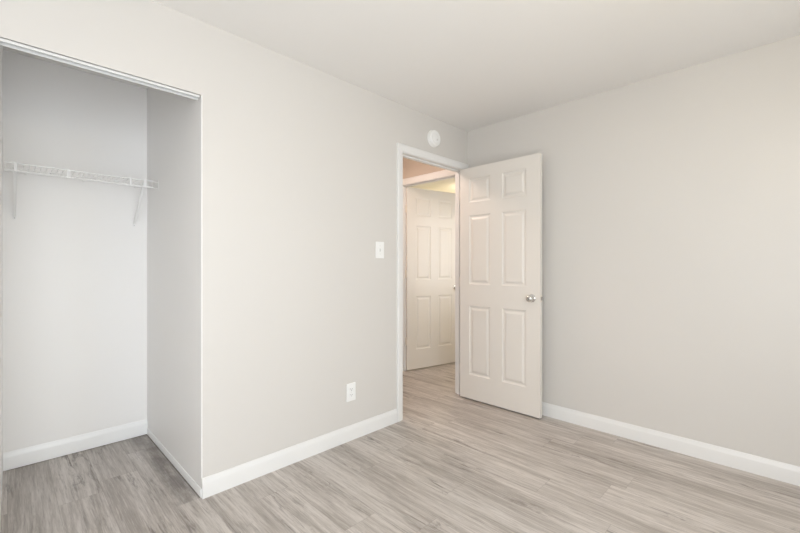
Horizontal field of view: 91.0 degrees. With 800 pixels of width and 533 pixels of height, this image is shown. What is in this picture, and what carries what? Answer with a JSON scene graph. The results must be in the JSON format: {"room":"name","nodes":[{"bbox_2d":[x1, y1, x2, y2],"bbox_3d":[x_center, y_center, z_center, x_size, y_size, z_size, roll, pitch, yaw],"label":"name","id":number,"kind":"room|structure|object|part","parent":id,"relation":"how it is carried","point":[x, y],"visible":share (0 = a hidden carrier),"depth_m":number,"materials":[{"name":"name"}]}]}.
{"room":"empty bedroom","nodes":[
{"label":"empty bedroom","id":0,"kind":"room"},
{"bbox_2d":[0,46,2,526],"bbox_3d":[-1.984,-0.035,1.887,1.196,2.440,0.108,0,0,45],"label":"wall","id":1,"kind":"structure","parent":0,"point":[1,47],"depth_m":1.98,"materials":[{"name":"paint"}]},
{"bbox_2d":[3,50,146,452],"bbox_3d":[-2.084,-0.035,2.563,0.100,2.440,0.726,0,0,45],"label":"wall","id":2,"kind":"structure","parent":0,"point":[75,259],"depth_m":2.49,"materials":[{"name":"paint"}]},
{"bbox_2d":[3,419,146,470],"bbox_3d":[-2.041,1.131,2.526,0.014,0.101,0.718,0,0,45],"label":"baseboard","id":3,"kind":"structure","parent":2,"relation":"attached to","point":[58,448],"depth_m":2.48,"materials":[{"name":"white wood"}]},
{"bbox_2d":[4,161,158,226],"bbox_3d":[-1.936,-0.419,2.425,0.304,0.285,0.713,0,0,45],"label":"wire shelf","id":4,"kind":"object","parent":2,"relation":"attached to","point":[14,170],"visible":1,"depth_m":2.33,"materials":[{"name":"metal"}]},
{"bbox_3d":[-1.948,-0.550,2.414,0.006,0.005,0.681,0,0,45],"label":"rail","id":5,"kind":"part","parent":4,"relation":"part of","materials":[{"name":"plastic"}]},
{"bbox_3d":[-2.048,-0.554,2.514,0.006,0.006,0.681,0,0,45],"label":"rail","id":6,"kind":"part","parent":4,"relation":"part of","materials":[{"name":"plastic"}]},
{"bbox_3d":[-1.844,-0.512,2.311,0.008,0.008,0.681,0,0,45],"label":"hang rail","id":7,"kind":"part","parent":4,"relation":"part of","materials":[{"name":"plastic"}]},
{"bbox_3d":[-1.845,-0.554,2.312,0.008,0.008,0.681,0,0,45],"label":"rail","id":8,"kind":"part","parent":4,"relation":"part of","materials":[{"name":"plastic"}]},
{"bbox_2d":[147,87,201,497],"bbox_3d":[-1.404,-0.035,2.469,1.196,2.440,0.100,0,0,45],"label":"wall","id":9,"kind":"structure","parent":0,"point":[174,122],"depth_m":2.33,"materials":[{"name":"paint"}]},
{"bbox_2d":[147,428,201,497],"bbox_3d":[-1.400,1.160,2.392,1.083,0.043,0.004,0,0,45],"label":"baseboard","id":10,"kind":"structure","parent":9,"relation":"attached to","point":[192,483],"depth_m":2.29,"materials":[{"name":"white wood"}]},
{"bbox_2d":[0,0,466,477],"bbox_3d":[-0.851,-0.035,2.239,0.090,2.440,4.100,0,0,45],"label":"wall","id":11,"kind":"structure","parent":0,"point":[299,160],"depth_m":2.30,"materials":[{"name":"paint"}]},
{"bbox_2d":[0,37,199,99],"bbox_3d":[-1.284,-0.865,1.761,0.025,0.021,0.718,0,0,45],"label":"door track","id":12,"kind":"object","parent":11,"relation":"attached to","point":[4,42],"visible":1,"depth_m":1.71,"materials":[{"name":"white metal"}]},
{"bbox_2d":[202,409,397,498],"bbox_3d":[-0.517,1.135,2.501,0.014,0.101,1.398,0,0,45],"label":"baseboard","id":13,"kind":"structure","parent":11,"relation":"attached to","point":[224,480],"depth_m":2.35,"materials":[{"name":"white wood"}]},
{"bbox_2d":[346,382,355,401],"bbox_3d":[-0.333,0.858,2.688,0.009,0.121,0.076,0,0,45],"label":"power outlet","id":14,"kind":"object","parent":11,"relation":"attached to","point":[351,387],"visible":1,"depth_m":2.68,"materials":[{"name":"white plastic"}]},
{"bbox_2d":[376,242,383,257],"bbox_3d":[-0.144,-0.121,2.873,0.017,0.121,0.080,0,0,45],"label":"light switch","id":15,"kind":"object","parent":11,"relation":"attached to","point":[379,245],"visible":1,"depth_m":2.87,"materials":[{"name":"white plastic"}]},
{"bbox_2d":[397,142,468,421],"bbox_3d":[0.270,0.120,3.364,0.120,2.131,0.924,0,0,45],"label":"door frame","id":16,"kind":"structure","parent":11,"relation":"attached to","point":[401,148],"depth_m":3.12,"materials":[{"name":"white wood"}]},
{"bbox_2d":[460,153,542,417],"bbox_3d":[0.825,0.148,3.313,0.780,2.050,0.163,0,0,45],"label":"door","id":17,"kind":"structure","parent":16,"relation":"attached to","point":[501,298],"depth_m":3.27,"materials":[{"name":"white wood"}]},
{"bbox_3d":[1.012,0.249,3.058,0.063,0.063,0.062,0,0,45],"label":"knob","id":18,"kind":"part","parent":17,"relation":"part of","materials":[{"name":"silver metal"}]},
{"bbox_2d":[427,130,439,146],"bbox_3d":[0.289,-1.073,3.292,0.040,0.142,0.142,0,0,45],"label":"smoke detector","id":19,"kind":"object","parent":11,"relation":"attached to","point":[433,137],"visible":1,"depth_m":3.27,"materials":[{"name":"white plastic"}]},
{"bbox_2d":[0,362,799,532],"bbox_3d":[0.488,1.235,2.811,5.800,0.100,7.200,0,0,45],"label":"floor","id":20,"kind":"structure","parent":0,"point":[453,463],"depth_m":2.11,"materials":[{"name":"grey laminate"}]},
{"bbox_2d":[3,0,799,192],"bbox_3d":[0.488,-1.305,2.811,5.800,0.100,7.200,0,0,45],"label":"ceiling","id":21,"kind":"structure","parent":0,"point":[467,65],"depth_m":2.18,"materials":[{"name":"paint"}]},
{"bbox_2d":[403,158,445,178],"bbox_3d":[0.281,-0.035,4.260,1.160,2.440,0.100,0,0,45],"label":"wall","id":22,"kind":"structure","parent":0,"point":[411,168],"depth_m":4.30,"materials":[{"name":"paint"}]},
{"bbox_2d":[403,170,454,370],"bbox_3d":[0.348,0.101,4.183,0.962,2.168,0.115,0,0,45],"label":"door frame","id":23,"kind":"structure","parent":22,"relation":"attached to","point":[453,176],"depth_m":4.45,"materials":[{"name":"white wood"}]},
{"bbox_2d":[405,187,454,369],"bbox_3d":[0.396,0.137,4.667,0.796,2.072,0.163,0,0,-33],"label":"door","id":24,"kind":"structure","parent":22,"relation":"in","point":[430,214],"depth_m":4.62,"materials":[{"name":"white wood"}]},
{"bbox_2d":[467,35,799,466],"bbox_3d":[1.762,-0.035,2.594,3.290,2.440,0.090,0,0,45],"label":"wall","id":25,"kind":"structure","parent":0,"point":[671,201],"depth_m":2.52,"materials":[{"name":"paint"}]},
{"bbox_2d":[542,402,799,485],"bbox_3d":[1.727,1.135,2.555,3.084,0.101,0.014,0,0,45],"label":"baseboard","id":26,"kind":"structure","parent":25,"relation":"attached to","point":[780,471],"depth_m":2.49,"materials":[{"name":"white wood"}]}
]}

